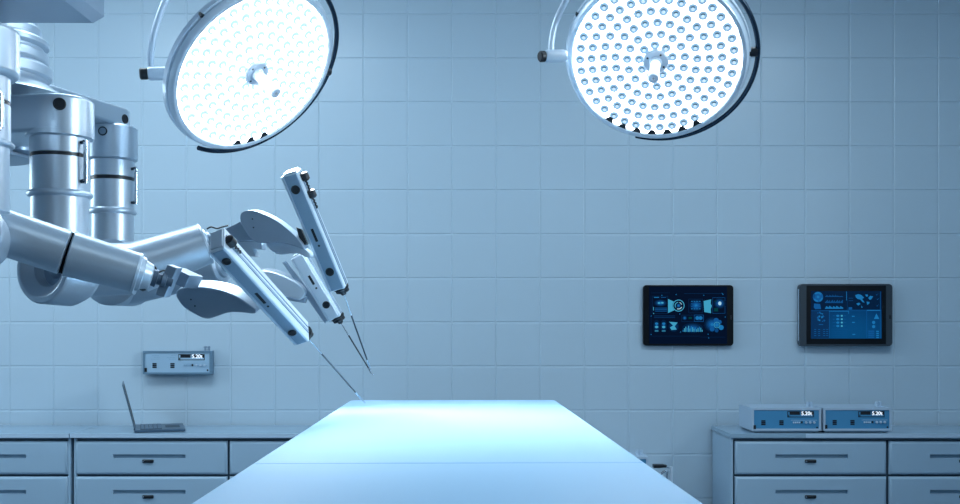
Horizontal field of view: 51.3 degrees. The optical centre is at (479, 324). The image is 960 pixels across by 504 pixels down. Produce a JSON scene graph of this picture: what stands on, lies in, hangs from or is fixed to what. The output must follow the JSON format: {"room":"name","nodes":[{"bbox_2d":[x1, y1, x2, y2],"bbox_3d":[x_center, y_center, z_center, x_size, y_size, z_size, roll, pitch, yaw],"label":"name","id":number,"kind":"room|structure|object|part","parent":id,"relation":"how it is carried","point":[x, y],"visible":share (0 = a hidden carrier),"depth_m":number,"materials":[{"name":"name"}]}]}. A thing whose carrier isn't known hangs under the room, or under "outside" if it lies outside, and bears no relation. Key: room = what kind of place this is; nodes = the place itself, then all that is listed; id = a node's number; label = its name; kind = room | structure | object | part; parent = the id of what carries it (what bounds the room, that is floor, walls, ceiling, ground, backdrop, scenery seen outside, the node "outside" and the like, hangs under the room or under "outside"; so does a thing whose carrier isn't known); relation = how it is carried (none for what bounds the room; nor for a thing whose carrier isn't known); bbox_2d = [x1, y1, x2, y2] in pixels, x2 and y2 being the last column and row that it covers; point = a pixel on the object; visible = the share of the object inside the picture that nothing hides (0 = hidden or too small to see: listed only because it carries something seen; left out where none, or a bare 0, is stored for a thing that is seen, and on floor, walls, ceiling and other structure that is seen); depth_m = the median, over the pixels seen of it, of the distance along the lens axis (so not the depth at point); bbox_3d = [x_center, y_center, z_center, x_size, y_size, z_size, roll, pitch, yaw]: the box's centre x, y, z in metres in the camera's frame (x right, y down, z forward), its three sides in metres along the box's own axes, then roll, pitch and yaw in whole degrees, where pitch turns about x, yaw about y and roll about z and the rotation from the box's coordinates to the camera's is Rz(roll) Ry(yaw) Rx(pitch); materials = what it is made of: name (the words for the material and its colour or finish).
{"room":"operating room","nodes":[
{"label":"operating room","id":0,"kind":"room"},
{"bbox_2d":[0,0,372,401],"bbox_3d":[-1.542,-0.927,2.433,2.360,2.387,2.711,0,0,0],"label":"robot","id":1,"kind":"object","parent":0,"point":[77,148],"visible":1,"depth_m":2.83,"materials":[{"name":"silver metal"}]},
{"bbox_3d":[-1.451,-0.544,3.120,0.124,0.015,0.124,0,0,0],"label":"underside plate","id":2,"kind":"part","parent":1,"relation":"part of","materials":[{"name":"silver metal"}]},
{"bbox_2d":[44,270,60,285],"bbox_3d":[-1.205,-0.161,2.842,0.106,0.106,0.021,0,0,25],"label":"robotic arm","id":3,"kind":"object","parent":1,"relation":"attached to","point":[50,278],"depth_m":2.85,"materials":[{"name":"metal"}]},
{"bbox_3d":[-0.750,-0.120,2.550,0.061,0.054,0.100,0,0,0],"label":"bracket arm","id":4,"kind":"part","parent":1,"relation":"part of","materials":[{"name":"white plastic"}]},
{"bbox_3d":[-0.605,-0.203,2.427,0.026,0.032,0.031,0,0,23],"label":"knob","id":5,"kind":"part","parent":1,"relation":"part of","materials":[{"name":"black plastic"}]},
{"bbox_3d":[-0.714,-0.239,3.085,0.100,0.061,0.030,0,0,0],"label":"bracket arm","id":6,"kind":"part","parent":1,"relation":"part of","materials":[{"name":"white plastic"}]},
{"bbox_3d":[-0.558,-0.064,2.570,0.027,0.236,0.369,0,0,23],"label":"panel","id":7,"kind":"part","parent":1,"relation":"part of","materials":[{"name":"blue"}]},
{"bbox_3d":[-0.630,-0.085,3.360,0.104,0.023,0.040,0,0,0],"label":"fin trim","id":8,"kind":"part","parent":1,"relation":"part of","materials":[{"name":"white plastic"}]},
{"bbox_3d":[-0.539,-0.267,3.035,0.033,0.057,0.030,0,0,0],"label":"fin trim","id":9,"kind":"part","parent":1,"relation":"part of","materials":[{"name":"black plastic"}]},
{"bbox_3d":[-0.523,-0.443,2.980,0.026,0.031,0.032,0,0,39],"label":"knob","id":10,"kind":"part","parent":1,"relation":"part of","materials":[{"name":"black plastic"}]},
{"bbox_3d":[-0.505,-0.394,3.001,0.026,0.031,0.032,0,0,39],"label":"knob","id":11,"kind":"part","parent":1,"relation":"part of","materials":[{"name":"black plastic"}]},
{"bbox_3d":[-0.503,-0.276,3.033,0.034,0.341,0.206,0,0,39],"label":"panel","id":12,"kind":"part","parent":1,"relation":"part of","materials":[{"name":"blue"}]},
{"bbox_3d":[-0.545,-0.124,3.327,0.150,0.216,0.019,0,0,-27],"label":"panel","id":13,"kind":"part","parent":1,"relation":"part of","materials":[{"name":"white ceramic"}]},
{"bbox_2d":[0,0,959,503],"bbox_3d":[-0.100,-0.320,5.802,8.000,3.600,0.003,0,0,0],"label":"wall","id":14,"kind":"structure","parent":0,"point":[492,237],"depth_m":5.80,"materials":[{"name":"blue tile"}]},
{"bbox_2d":[143,346,213,373],"bbox_3d":[-1.739,0.203,5.768,0.394,0.161,0.060,0,0,0],"label":"instrument","id":15,"kind":"object","parent":14,"relation":"attached to","point":[154,362],"visible":1,"depth_m":5.75,"materials":[{"name":"blue"}]},
{"bbox_3d":[-1.739,0.216,5.748,0.372,0.112,0.005,0,0,0],"label":"panel","id":16,"kind":"part","parent":15,"relation":"part of","materials":[{"name":"blue"}]},
{"bbox_2d":[643,285,732,345],"bbox_3d":[1.203,-0.055,5.783,0.522,0.351,0.033,0,0,0],"label":"wall monitor","id":17,"kind":"object","parent":14,"relation":"attached to","point":[673,315],"visible":1,"depth_m":5.77,"materials":[{"name":"black"}]},
{"bbox_2d":[797,284,891,345],"bbox_3d":[2.106,-0.058,5.773,0.538,0.359,0.053,0,0,0],"label":"wall monitor","id":18,"kind":"object","parent":14,"relation":"attached to","point":[827,314],"visible":1,"depth_m":5.75,"materials":[{"name":"grey plastic"}]},
{"bbox_3d":[1.840,-0.058,5.771,0.005,0.299,0.022,0,0,0],"label":"trim","id":19,"kind":"part","parent":18,"relation":"part of","materials":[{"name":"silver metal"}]},
{"bbox_3d":[-0.100,-2.170,2.250,8.200,0.100,7.500,0,0,0],"label":"ceiling","id":20,"kind":"structure","parent":0,"visible":0},
{"bbox_2d":[139,0,338,152],"bbox_3d":[-0.773,-1.367,3.430,0.480,1.506,0.685,0,0,40],"label":"light","id":21,"kind":"object","parent":20,"relation":"hanging from","point":[238,74],"visible":1,"depth_m":3.37,"materials":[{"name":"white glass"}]},
{"bbox_3d":[-1.125,-0.840,3.345,0.031,0.041,0.039,0,0,-22],"label":"knob","id":22,"kind":"part","parent":21,"relation":"part of","materials":[{"name":"black plastic"}]},
{"bbox_3d":[-0.761,-0.857,3.397,0.070,0.077,0.091,0,0,33],"label":"handle mount","id":23,"kind":"part","parent":21,"relation":"part of","materials":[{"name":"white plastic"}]},
{"bbox_3d":[-0.721,-0.815,3.371,0.115,0.107,0.039,0,0,33],"label":"handle","id":24,"kind":"part","parent":21,"relation":"part of","materials":[{"name":"white plastic"}]},
{"bbox_2d":[537,0,759,140],"bbox_3d":[0.625,-1.409,3.574,0.720,1.421,0.487,0,0,27],"label":"light","id":25,"kind":"object","parent":20,"relation":"hanging from","point":[655,70],"visible":1,"depth_m":3.54,"materials":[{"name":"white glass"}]},
{"bbox_3d":[0.220,-0.947,3.525,0.027,0.041,0.039,0,0,-27],"label":"knob","id":26,"kind":"part","parent":25,"relation":"part of","materials":[{"name":"black plastic"}]},
{"bbox_3d":[0.611,-0.893,3.499,0.039,0.108,0.115,0,0,15],"label":"handle","id":27,"kind":"part","parent":25,"relation":"part of","materials":[{"name":"white plastic"}]},
{"bbox_3d":[0.623,-0.935,3.545,0.093,0.078,0.074,0,0,0],"label":"handle mount","id":28,"kind":"part","parent":25,"relation":"part of","materials":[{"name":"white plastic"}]},
{"bbox_3d":[0.786,-0.960,3.569,0.391,0.522,0.490,0,0,0],"label":"hoop rail","id":29,"kind":"part","parent":25,"relation":"part of","materials":[{"name":"blue"}]},
{"bbox_3d":[-0.100,1.530,2.250,8.200,0.100,7.500,0,0,0],"label":"floor","id":30,"kind":"structure","parent":0,"visible":0},
{"bbox_2d":[0,438,73,503],"bbox_3d":[-3.021,1.042,5.560,1.654,0.876,0.440,0,0,0],"label":"base cabinet","id":31,"kind":"object","parent":30,"relation":"on","point":[32,470],"visible":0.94,"depth_m":5.35,"materials":[{"name":"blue laminate"}]},
{"bbox_3d":[-2.614,0.902,5.361,0.814,0.180,0.018,0,0,0],"label":"drawer","id":32,"kind":"part","parent":31,"relation":"part of","materials":[{"name":"blue laminate"}]},
{"bbox_3d":[-2.614,0.712,5.361,0.814,0.180,0.018,0,0,0],"label":"drawer","id":33,"kind":"part","parent":31,"relation":"part of","materials":[{"name":"blue laminate"}]},
{"bbox_2d":[0,425,100,437],"bbox_3d":[-3.020,0.592,5.562,1.650,0.024,0.445,0,0,0],"label":"countertop","id":34,"kind":"structure","parent":31,"relation":"on","point":[6,431],"depth_m":5.50,"materials":[{"name":"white laminate"}]},
{"bbox_2d":[74,438,291,503],"bbox_3d":[-1.346,1.042,5.560,1.659,0.876,0.440,0,0,0],"label":"base cabinet","id":35,"kind":"object","parent":30,"relation":"on","point":[106,470],"visible":0.48,"depth_m":5.35,"materials":[{"name":"blue laminate"}]},
{"bbox_3d":[-1.761,0.902,5.361,0.814,0.180,0.018,0,0,0],"label":"drawer","id":36,"kind":"part","parent":35,"relation":"part of","materials":[{"name":"blue laminate"}]},
{"bbox_3d":[-1.761,0.712,5.361,0.814,0.180,0.018,0,0,0],"label":"drawer","id":37,"kind":"part","parent":35,"relation":"part of","materials":[{"name":"white laminate"}]},
{"bbox_2d":[70,425,311,437],"bbox_3d":[-1.346,0.592,5.562,1.688,0.024,0.445,0,0,0],"label":"countertop","id":38,"kind":"structure","parent":35,"relation":"on","point":[103,431],"depth_m":5.39,"materials":[{"name":"blue laminate"}]},
{"bbox_2d":[122,381,185,432],"bbox_3d":[-1.813,0.449,5.553,0.327,0.262,0.330,0,0,-19],"label":"laptop","id":39,"kind":"object","parent":38,"relation":"on","point":[138,428],"visible":1,"depth_m":5.46,"materials":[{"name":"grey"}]},
{"bbox_3d":[-1.935,0.441,5.511,0.068,0.246,0.330,0,0,-19],"label":"lid","id":40,"kind":"part","parent":39,"relation":"part of","materials":[{"name":"blue"}]},
{"bbox_3d":[-0.937,0.712,5.361,0.814,0.180,0.018,0,0,0],"label":"drawer","id":41,"kind":"part","parent":35,"relation":"part of","materials":[{"name":"blue laminate"}]},
{"bbox_2d":[192,400,701,503],"bbox_3d":[-0.067,0.866,2.300,0.737,1.228,2.600,0,0,-1],"label":"table","id":42,"kind":"object","parent":30,"relation":"on","point":[369,451],"visible":1,"depth_m":1.91,"materials":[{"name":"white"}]},
{"bbox_3d":[-0.047,0.290,1.436,0.756,0.076,0.885,0,0,0],"label":"mattress","id":43,"kind":"part","parent":42,"relation":"part of","materials":[{"name":"blue"}]},
{"bbox_3d":[-0.077,0.299,2.736,0.776,0.082,1.743,0,0,0],"label":"mattress","id":44,"kind":"part","parent":42,"relation":"part of","materials":[{"name":"blue"}]},
{"bbox_2d":[652,464,672,482],"bbox_3d":[0.696,1.115,5.535,0.697,0.730,0.350,0,0,0],"label":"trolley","id":45,"kind":"object","parent":30,"relation":"on","point":[653,465],"visible":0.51,"depth_m":5.39,"materials":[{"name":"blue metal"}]},
{"bbox_2d":[629,450,647,464],"bbox_3d":[0.726,0.770,5.528,0.372,0.161,0.224,0,0,0],"label":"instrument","id":46,"kind":"object","parent":45,"relation":"on","point":[641,456],"visible":0.09,"depth_m":5.47,"materials":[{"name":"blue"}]},
{"bbox_3d":[0.969,0.759,5.385,0.072,0.018,0.050,0,0,0],"label":"handle","id":47,"kind":"part","parent":45,"relation":"part of","materials":[{"name":"black plastic"}]},
{"bbox_3d":[1.033,1.092,5.400,0.017,0.656,0.017,0,0,0],"label":"post","id":48,"kind":"part","parent":45,"relation":"part of","materials":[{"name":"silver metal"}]},
{"bbox_2d":[712,430,959,503],"bbox_3d":[2.181,1.042,5.560,1.675,0.876,0.440,0,0,0],"label":"base cabinet","id":49,"kind":"object","parent":30,"relation":"on","point":[744,470],"visible":1,"depth_m":5.35,"materials":[{"name":"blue laminate"}]},
{"bbox_3d":[1.772,0.902,5.361,0.814,0.180,0.018,0,0,0],"label":"drawer","id":50,"kind":"part","parent":49,"relation":"part of","materials":[{"name":"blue laminate"}]},
{"bbox_3d":[1.772,0.712,5.361,0.814,0.180,0.018,0,0,0],"label":"drawer","id":51,"kind":"part","parent":49,"relation":"part of","materials":[{"name":"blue laminate"}]},
{"bbox_2d":[711,425,959,437],"bbox_3d":[2.180,0.592,5.562,1.685,0.024,0.445,0,0,0],"label":"countertop","id":52,"kind":"structure","parent":49,"relation":"on","point":[732,431],"depth_m":5.34,"materials":[{"name":"blue laminate"}]},
{"bbox_2d":[739,401,820,432],"bbox_3d":[1.647,0.500,5.505,0.372,0.161,0.274,0,0,0],"label":"instrument","id":53,"kind":"object","parent":52,"relation":"on","point":[756,418],"visible":1,"depth_m":5.38,"materials":[{"name":"blue"}]},
{"bbox_3d":[1.647,0.572,5.508,0.348,0.010,0.248,0,0,0],"label":"rail","id":54,"kind":"part","parent":53,"relation":"part of","materials":[{"name":"white metal"}]},
{"bbox_3d":[1.647,0.507,5.378,0.350,0.100,0.005,0,0,0],"label":"panel","id":55,"kind":"part","parent":53,"relation":"part of","materials":[{"name":"blue"}]},
{"bbox_2d":[809,401,891,432],"bbox_3d":[2.028,0.500,5.505,0.367,0.161,0.274,0,0,0],"label":"instrument","id":56,"kind":"object","parent":52,"relation":"on","point":[834,417],"visible":0.96,"depth_m":5.38,"materials":[{"name":"blue"}]},
{"bbox_3d":[2.028,0.572,5.508,0.343,0.010,0.248,0,0,0],"label":"rail","id":57,"kind":"part","parent":56,"relation":"part of","materials":[{"name":"white metal"}]},
{"bbox_3d":[2.028,0.507,5.378,0.345,0.100,0.005,0,0,0],"label":"panel","id":58,"kind":"part","parent":56,"relation":"part of","materials":[{"name":"blue"}]},
{"bbox_3d":[2.598,0.902,5.361,0.814,0.180,0.018,0,0,0],"label":"drawer","id":59,"kind":"part","parent":49,"relation":"part of","materials":[{"name":"blue laminate"}]},
{"bbox_3d":[2.598,0.712,5.361,0.814,0.180,0.018,0,0,0],"label":"drawer","id":60,"kind":"part","parent":49,"relation":"part of","materials":[{"name":"blue laminate"}]}
]}

